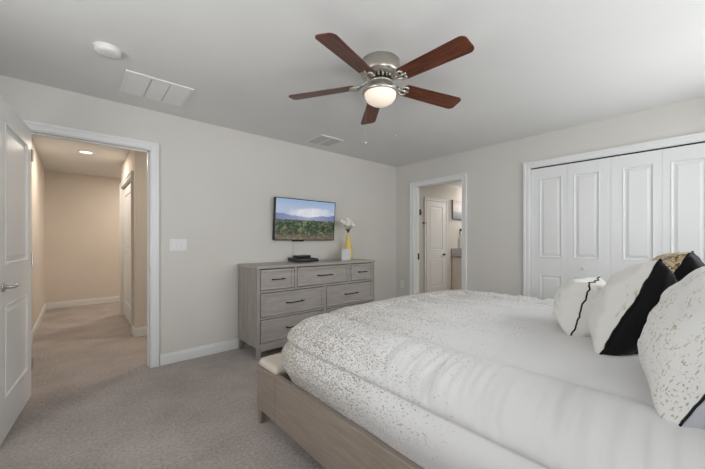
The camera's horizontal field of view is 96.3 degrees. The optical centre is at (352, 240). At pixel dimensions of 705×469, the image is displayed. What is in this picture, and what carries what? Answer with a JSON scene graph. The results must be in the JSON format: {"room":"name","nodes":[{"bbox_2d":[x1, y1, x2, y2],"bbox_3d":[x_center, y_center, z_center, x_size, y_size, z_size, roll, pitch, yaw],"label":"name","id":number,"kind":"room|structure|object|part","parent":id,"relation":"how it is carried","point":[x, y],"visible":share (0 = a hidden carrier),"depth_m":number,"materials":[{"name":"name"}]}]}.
{"room":"bedroom","nodes":[
{"label":"bedroom","id":0,"kind":"room"},
{"bbox_2d":[31,139,44,330],"bbox_3d":[-4.097,-0.020,3.974,0.120,2.440,4.120,0,0,-41],"label":"wall","id":1,"kind":"structure","parent":0,"point":[37,169],"depth_m":4.44,"materials":[{"name":"paint"}]},
{"bbox_2d":[31,303,45,343],"bbox_3d":[-4.046,1.146,4.019,0.015,0.108,4.120,0,0,-41],"label":"baseboard","id":2,"kind":"structure","parent":1,"relation":"attached to","point":[34,330],"depth_m":4.30,"materials":[{"name":"white paint"}]},
{"bbox_2d":[45,171,120,302],"bbox_3d":[-4.484,-0.020,6.456,2.815,2.440,0.120,0,0,-41],"label":"wall","id":3,"kind":"structure","parent":0,"point":[82,212],"depth_m":5.88,"materials":[{"name":"paint"}]},
{"bbox_2d":[46,296,119,308],"bbox_3d":[-4.389,1.146,6.450,2.680,0.108,0.015,0,0,-41],"label":"baseboard","id":4,"kind":"structure","parent":3,"relation":"attached to","point":[51,305],"depth_m":5.88,"materials":[{"name":"white paint"}]},
{"bbox_2d":[121,150,146,327],"bbox_3d":[-2.611,-0.020,5.147,1.730,2.440,1.660,0,0,-41],"label":"wall","id":5,"kind":"structure","parent":0,"point":[136,161],"depth_m":4.00,"materials":[{"name":"paint"}]},
{"bbox_2d":[120,170,132,333],"bbox_3d":[-3.273,0.142,4.645,0.126,2.115,1.390,0,0,-41],"label":"trim","id":6,"kind":"structure","parent":5,"relation":"attached to","point":[130,175],"depth_m":5.09,"materials":[{"name":"white paint"}]},
{"bbox_2d":[124,183,130,324],"bbox_3d":[-3.269,0.180,4.649,0.041,2.020,1.230,0,0,-41],"label":"door","id":7,"kind":"structure","parent":5,"relation":"in","point":[127,191],"depth_m":4.77,"materials":[{"name":"white paint"}]},
{"bbox_2d":[0,302,324,468],"bbox_3d":[0.565,1.260,5.235,10.240,0.120,8.780,0,0,-41],"label":"floor","id":8,"kind":"structure","parent":0,"point":[95,401],"depth_m":2.24,"materials":[{"name":"carpet"}]},
{"bbox_2d":[237,259,374,360],"bbox_3d":[-0.482,0.728,3.874,1.666,0.945,0.540,0,0,-41],"label":"dresser","id":9,"kind":"object","parent":8,"relation":"on","point":[274,297],"visible":0.81,"depth_m":3.45,"materials":[{"name":"grey wood"}]},
{"bbox_3d":[-1.241,1.143,3.522,0.051,0.115,0.048,0,0,-41],"label":"leg","id":10,"kind":"part","parent":9,"relation":"part of","materials":[{"name":"grey wood"}]},
{"bbox_3d":[-0.947,1.143,3.186,0.051,0.115,0.050,0,0,-41],"label":"leg","id":11,"kind":"part","parent":9,"relation":"part of","materials":[{"name":"grey wood"}]},
{"bbox_3d":[-0.783,0.397,3.308,0.381,0.207,0.028,0,0,-41],"label":"drawer","id":12,"kind":"part","parent":9,"relation":"part of","materials":[{"name":"grey wood"}]},
{"bbox_3d":[-0.635,0.919,3.438,0.777,0.226,0.028,0,0,-41],"label":"drawer","id":13,"kind":"part","parent":9,"relation":"part of","materials":[{"name":"grey wood"}]},
{"bbox_3d":[-0.635,0.655,3.438,0.777,0.238,0.028,0,0,-41],"label":"drawer","id":14,"kind":"part","parent":9,"relation":"part of","materials":[{"name":"grey wood"}]},
{"bbox_2d":[288,257,314,262],"bbox_3d":[-0.624,0.229,3.869,0.250,0.052,0.224,0,0,-41],"label":"cable box","id":15,"kind":"object","parent":9,"relation":"on","point":[291,259],"visible":0.97,"depth_m":3.79,"materials":[{"name":"black plastic"}]},
{"bbox_2d":[293,255,310,257],"bbox_3d":[-0.624,0.188,3.884,0.180,0.027,0.140,0,0,-41],"label":"box","id":16,"kind":"object","parent":15,"relation":"on","point":[295,256],"visible":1,"depth_m":3.82,"materials":[{"name":"black plastic"}]},
{"bbox_3d":[-0.335,0.681,3.707,1.598,0.808,0.028,0,0,-41],"label":"frame","id":17,"kind":"part","parent":9,"relation":"part of","materials":[{"name":"grey wood"}]},
{"bbox_3d":[-0.331,0.397,3.705,0.735,0.207,0.028,0,0,-41],"label":"drawer","id":18,"kind":"part","parent":9,"relation":"part of","materials":[{"name":"grey wood"}]},
{"bbox_2d":[341,249,350,259],"bbox_3d":[-0.094,0.180,4.218,0.039,0.150,0.170,0,0,38],"label":"picture frame","id":19,"kind":"object","parent":9,"relation":"on","point":[345,253],"visible":0.96,"depth_m":4.20,"materials":[{"name":"white plastic"}]},
{"bbox_2d":[344,233,352,259],"bbox_3d":[-0.060,0.070,4.379,0.132,0.370,0.132,0,0,-41],"label":"vase","id":20,"kind":"object","parent":9,"relation":"on","point":[348,245],"visible":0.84,"depth_m":4.35,"materials":[{"name":"yellow ceramic"}]},
{"bbox_2d":[340,218,355,232],"bbox_3d":[-0.061,-0.204,4.378,0.252,0.229,0.128,0,0,-41],"label":"flower bouquet","id":21,"kind":"object","parent":20,"relation":"on","point":[348,222],"visible":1,"depth_m":4.35,"materials":[{"name":"white plant"}]},
{"bbox_3d":[-0.024,0.919,3.975,0.761,0.226,0.028,0,0,-41],"label":"drawer","id":22,"kind":"part","parent":9,"relation":"part of","materials":[{"name":"grey wood"}]},
{"bbox_3d":[-0.024,0.655,3.975,0.761,0.238,0.028,0,0,-41],"label":"drawer","id":23,"kind":"part","parent":9,"relation":"part of","materials":[{"name":"grey wood"}]},
{"bbox_3d":[0.120,0.397,4.101,0.378,0.207,0.028,0,0,-41],"label":"drawer","id":24,"kind":"part","parent":9,"relation":"part of","materials":[{"name":"grey wood"}]},
{"bbox_2d":[257,353,423,468],"bbox_3d":[0.932,0.590,1.877,2.053,1.220,2.410,0,0,-41],"label":"bed","id":25,"kind":"object","parent":8,"relation":"on","point":[333,440],"visible":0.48,"depth_m":1.58,"materials":[{"name":"brown wood"}]},
{"bbox_3d":[-0.592,1.150,2.100,0.056,0.100,0.055,0,0,-41],"label":"leg","id":26,"kind":"part","parent":25,"relation":"part of","materials":[{"name":"brown wood"}]},
{"bbox_2d":[259,353,286,374],"bbox_3d":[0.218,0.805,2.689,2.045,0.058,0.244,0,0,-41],"label":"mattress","id":27,"kind":"object","parent":25,"relation":"on","point":[269,365],"depth_m":2.02,"materials":[{"name":"beige fabric"}]},
{"bbox_2d":[281,289,704,468],"bbox_3d":[0.968,0.657,1.831,2.100,0.463,2.153,0,0,-41],"label":"comforter","id":28,"kind":"object","parent":25,"relation":"on","point":[446,379],"visible":0.75,"depth_m":1.15,"materials":[{"name":"fabric"}]},
{"bbox_2d":[552,276,605,336],"bbox_3d":[1.169,0.324,1.574,0.325,0.273,0.286,0,0,-44],"label":"pillow","id":29,"kind":"object","parent":28,"relation":"on","point":[572,300],"visible":0.66,"depth_m":1.49,"materials":[{"name":"white fabric"}]},
{"bbox_3d":[1.214,0.341,1.528,0.320,0.275,0.150,0,14,-44],"label":"panel","id":30,"kind":"part","parent":29,"relation":"part of","materials":[{"name":"white fabric"}]},
{"bbox_2d":[587,259,677,355],"bbox_3d":[1.195,0.266,1.344,0.446,0.409,0.303,0,0,-41],"label":"pillow","id":31,"kind":"object","parent":28,"relation":"on","point":[617,316],"visible":0.71,"depth_m":1.21,"materials":[{"name":"white fabric"}]},
{"bbox_2d":[637,266,704,429],"bbox_3d":[1.068,0.270,0.898,0.584,0.435,0.378,0,0,-41],"label":"pillow","id":32,"kind":"object","parent":28,"relation":"on","point":[671,342],"visible":0.94,"depth_m":0.81,"materials":[{"name":"white fabric"}]},
{"bbox_3d":[1.119,0.305,0.840,0.580,0.470,0.171,0,25,-41],"label":"panel","id":33,"kind":"part","parent":32,"relation":"part of","materials":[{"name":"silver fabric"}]},
{"bbox_2d":[650,251,704,281],"bbox_3d":[1.640,0.258,1.649,0.446,0.409,0.304,0,0,-41],"label":"pillow","id":34,"kind":"object","parent":28,"relation":"on","point":[681,264],"visible":0.2,"depth_m":1.47,"materials":[{"name":"fabric"}]},
{"bbox_3d":[1.601,0.233,1.693,0.440,0.440,0.132,0,24,-41],"label":"panel","id":35,"kind":"part","parent":34,"relation":"part of","materials":[{"name":"beige fabric"}]},
{"bbox_3d":[1.675,0.282,1.609,0.440,0.440,0.133,0,24,-41],"label":"panel","id":36,"kind":"part","parent":34,"relation":"part of","materials":[{"name":"black fabric"}]},
{"bbox_2d":[451,248,461,289],"bbox_3d":[2.988,0.685,7.432,1.540,1.030,0.567,0,0,-41],"label":"bathroom vanity","id":37,"kind":"object","parent":8,"relation":"on","point":[456,253],"visible":0.13,"depth_m":7.07,"materials":[{"name":"brown wood"}]},
{"bbox_2d":[0,75,395,365],"bbox_3d":[-1.222,-0.020,3.679,5.340,2.440,0.120,0,0,-41],"label":"wall","id":38,"kind":"structure","parent":0,"point":[218,185],"depth_m":3.42,"materials":[{"name":"paint"}]},
{"bbox_2d":[0,94,33,445],"bbox_3d":[-2.261,0.169,2.116,0.149,2.038,0.772,0,0,-35],"label":"door","id":39,"kind":"structure","parent":38,"relation":"in","point":[16,154],"depth_m":2.07,"materials":[{"name":"white paint"}]},
{"bbox_3d":[-2.066,0.273,1.915,0.057,0.054,0.143,0,0,-36],"label":"handle","id":40,"kind":"part","parent":39,"relation":"part of","materials":[{"name":"silver metal"}]},
{"bbox_2d":[22,119,158,367],"bbox_3d":[-2.263,0.131,2.764,0.974,2.138,0.172,0,0,-41],"label":"trim","id":41,"kind":"structure","parent":38,"relation":"attached to","point":[37,128],"depth_m":2.99,"materials":[{"name":"white paint"}]},
{"bbox_2d":[169,239,186,250],"bbox_3d":[-1.733,0.040,3.143,0.156,0.120,0.010,0,0,-41],"label":"light switch","id":42,"kind":"object","parent":38,"relation":"attached to","point":[174,244],"visible":1,"depth_m":3.14,"materials":[{"name":"white plastic"}]},
{"bbox_2d":[160,338,250,365],"bbox_3d":[-1.177,1.146,3.628,5.100,0.108,0.015,0,0,-41],"label":"baseboard","id":43,"kind":"structure","parent":38,"relation":"attached to","point":[186,354],"depth_m":3.26,"materials":[{"name":"white paint"}]},
{"bbox_2d":[272,197,335,240],"bbox_3d":[-0.601,-0.263,4.079,0.905,0.535,0.094,0,0,-41],"label":"television","id":44,"kind":"object","parent":38,"relation":"attached to","point":[294,219],"visible":1,"depth_m":4.02,"materials":[{"name":"black plastic"}]},
{"bbox_3d":[-0.601,-0.270,4.079,0.905,0.520,0.042,0,5,-41],"label":"casing","id":45,"kind":"part","parent":44,"relation":"part of","materials":[{"name":"black plastic"}]},
{"bbox_2d":[0,0,704,187],"bbox_3d":[0.565,-1.300,5.235,10.240,0.120,8.780,0,0,-41],"label":"ceiling","id":46,"kind":"structure","parent":0,"point":[534,67],"depth_m":2.17,"materials":[{"name":"paint"}]},
{"bbox_2d":[77,150,94,153],"bbox_3d":[-3.715,-1.236,4.404,0.196,0.008,0.196,0,0,-41],"label":"recessed light","id":47,"kind":"object","parent":46,"relation":"in","point":[79,151],"visible":1,"depth_m":4.40,"materials":[{"name":"white plastic"}]},
{"bbox_2d":[93,42,121,59],"bbox_3d":[-1.579,-1.222,2.040,0.150,0.037,0.150,0,0,-41],"label":"smoke detector","id":48,"kind":"object","parent":46,"relation":"attached to","point":[106,50],"visible":1,"depth_m":2.01,"materials":[{"name":"white plastic"}]},
{"bbox_2d":[119,69,194,106],"bbox_3d":[-1.604,-1.234,2.591,0.460,0.011,0.430,0,0,-41],"label":"ceiling vent","id":49,"kind":"object","parent":46,"relation":"in","point":[133,83],"visible":1,"depth_m":2.56,"materials":[{"name":"white plastic"}]},
{"bbox_2d":[307,134,343,146],"bbox_3d":[-0.336,-1.234,3.898,0.340,0.012,0.320,0,0,-41],"label":"ceiling vent","id":50,"kind":"object","parent":46,"relation":"in","point":[324,140],"visible":1,"depth_m":3.87,"materials":[{"name":"white plastic"}]},
{"bbox_2d":[289,33,473,143],"bbox_3d":[0.226,-0.957,2.151,1.304,0.567,1.246,0,0,-41],"label":"ceiling fan","id":51,"kind":"object","parent":46,"relation":"hanging from","point":[378,70],"visible":1,"depth_m":2.08,"materials":[{"name":"brown wood"}]},
{"bbox_3d":[-0.220,-1.070,2.287,0.488,0.006,0.136,-2,11,13],"label":"blade","id":52,"kind":"part","parent":51,"relation":"part of","materials":[{"name":"brown wood"}]},
{"bbox_3d":[-0.027,-1.070,1.827,0.136,0.006,0.488,14,9,30],"label":"blade","id":53,"kind":"part","parent":51,"relation":"part of","materials":[{"name":"brown wood"}]},
{"bbox_3d":[0.157,-1.070,2.612,0.136,0.006,0.488,-12,-1,-5],"label":"blade","id":54,"kind":"part","parent":51,"relation":"part of","materials":[{"name":"brown wood"}]},
{"bbox_3d":[0.193,-0.979,2.190,0.220,0.079,0.220,0,0,-41],"label":"lamp shade","id":55,"kind":"part","parent":51,"relation":"part of","materials":[{"name":"beige glass"}]},
{"bbox_3d":[0.583,-1.070,2.354,0.488,0.006,0.136,3,-13,-23],"label":"blade","id":56,"kind":"part","parent":51,"relation":"part of","materials":[{"name":"brown wood"}]},
{"bbox_3d":[0.469,-1.070,1.869,0.136,0.006,0.488,16,-8,-40],"label":"blade","id":57,"kind":"part","parent":51,"relation":"part of","materials":[{"name":"brown wood"}]},
{"bbox_2d":[419,184,461,293],"bbox_3d":[2.300,-0.020,7.291,4.720,2.440,0.120,0,0,-41],"label":"wall","id":58,"kind":"structure","parent":0,"point":[449,193],"depth_m":7.05,"materials":[{"name":"paint"}]},
{"bbox_2d":[424,197,446,292],"bbox_3d":[1.781,0.145,6.738,0.830,2.110,0.026,0,0,-41],"label":"trim","id":59,"kind":"structure","parent":58,"relation":"attached to","point":[425,198],"depth_m":6.66,"materials":[{"name":"white paint"}]},
{"bbox_2d":[426,200,445,292],"bbox_3d":[1.796,0.177,6.720,0.686,2.030,0.080,0,0,-41],"label":"door","id":60,"kind":"structure","parent":58,"relation":"in","point":[435,211],"depth_m":6.72,"materials":[{"name":"white paint"}]},
{"bbox_2d":[451,248,461,255],"bbox_3d":[2.807,0.253,7.638,1.540,0.165,0.020,0,0,-41],"label":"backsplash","id":61,"kind":"structure","parent":58,"relation":"attached to","point":[454,251],"depth_m":7.26,"materials":[{"name":"grey stone"}]},
{"bbox_2d":[452,200,461,219],"bbox_3d":[2.477,-0.715,7.340,0.582,0.426,0.042,0,0,-41],"label":"canvas","id":62,"kind":"object","parent":58,"relation":"attached to","point":[456,205],"visible":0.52,"depth_m":7.22},
{"bbox_2d":[396,97,704,297],"bbox_3d":[2.184,-0.020,3.756,0.120,2.440,4.260,0,0,-41],"label":"wall","id":63,"kind":"structure","parent":0,"point":[494,172],"depth_m":3.98,"materials":[{"name":"paint"}]},
{"bbox_2d":[400,280,403,287],"bbox_3d":[0.819,0.710,5.212,0.009,0.120,0.074,0,0,-41],"label":"power outlet","id":64,"kind":"object","parent":63,"relation":"attached to","point":[401,281],"visible":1,"depth_m":5.21,"materials":[{"name":"white plastic"}]},
{"bbox_2d":[409,173,466,294],"bbox_3d":[1.301,0.131,4.762,0.172,2.138,0.978,0,0,-41],"label":"trim","id":65,"kind":"structure","parent":63,"relation":"attached to","point":[414,187],"depth_m":5.03,"materials":[{"name":"white paint"}]},
{"bbox_2d":[531,164,567,299],"bbox_3d":[2.259,0.169,3.630,0.036,2.034,0.371,0,0,-41],"label":"door","id":66,"kind":"structure","parent":63,"relation":"in","point":[549,185],"depth_m":3.62,"materials":[{"name":"white paint"}]},
{"bbox_2d":[568,157,610,282],"bbox_3d":[2.495,0.169,3.341,0.063,2.034,0.371,0,0,-41],"label":"door","id":67,"kind":"structure","parent":63,"relation":"in","point":[589,182],"depth_m":3.33,"materials":[{"name":"white paint"}]},
{"bbox_2d":[523,132,704,296],"bbox_3d":[2.638,0.134,3.220,0.146,2.132,1.639,0,0,-41],"label":"trim","id":68,"kind":"structure","parent":63,"relation":"attached to","point":[697,138],"depth_m":3.48,"materials":[{"name":"white paint"}]},
{"bbox_2d":[611,149,661,274],"bbox_3d":[2.740,0.169,3.062,0.063,2.034,0.371,0,0,-41],"label":"door","id":69,"kind":"structure","parent":63,"relation":"in","point":[636,179],"depth_m":3.06,"materials":[{"name":"white paint"}]},
{"bbox_2d":[662,143,704,263],"bbox_3d":[2.996,0.169,2.791,0.036,2.034,0.371,0,0,-41],"label":"door","id":70,"kind":"structure","parent":63,"relation":"in","point":[683,167],"depth_m":2.81,"materials":[{"name":"white paint"}]},
{"bbox_3d":[-2.058,-0.020,4.608,1.610,2.440,0.120,0,0,-41],"label":"wall","id":71,"kind":"structure","parent":0,"visible":0},
{"bbox_2d":[134,327,146,336],"bbox_3d":[-2.064,1.146,4.513,1.745,0.108,0.015,0,0,-41],"label":"baseboard","id":72,"kind":"structure","parent":71,"relation":"attached to","point":[142,331],"depth_m":3.97,"materials":[{"name":"white paint"}]}
]}

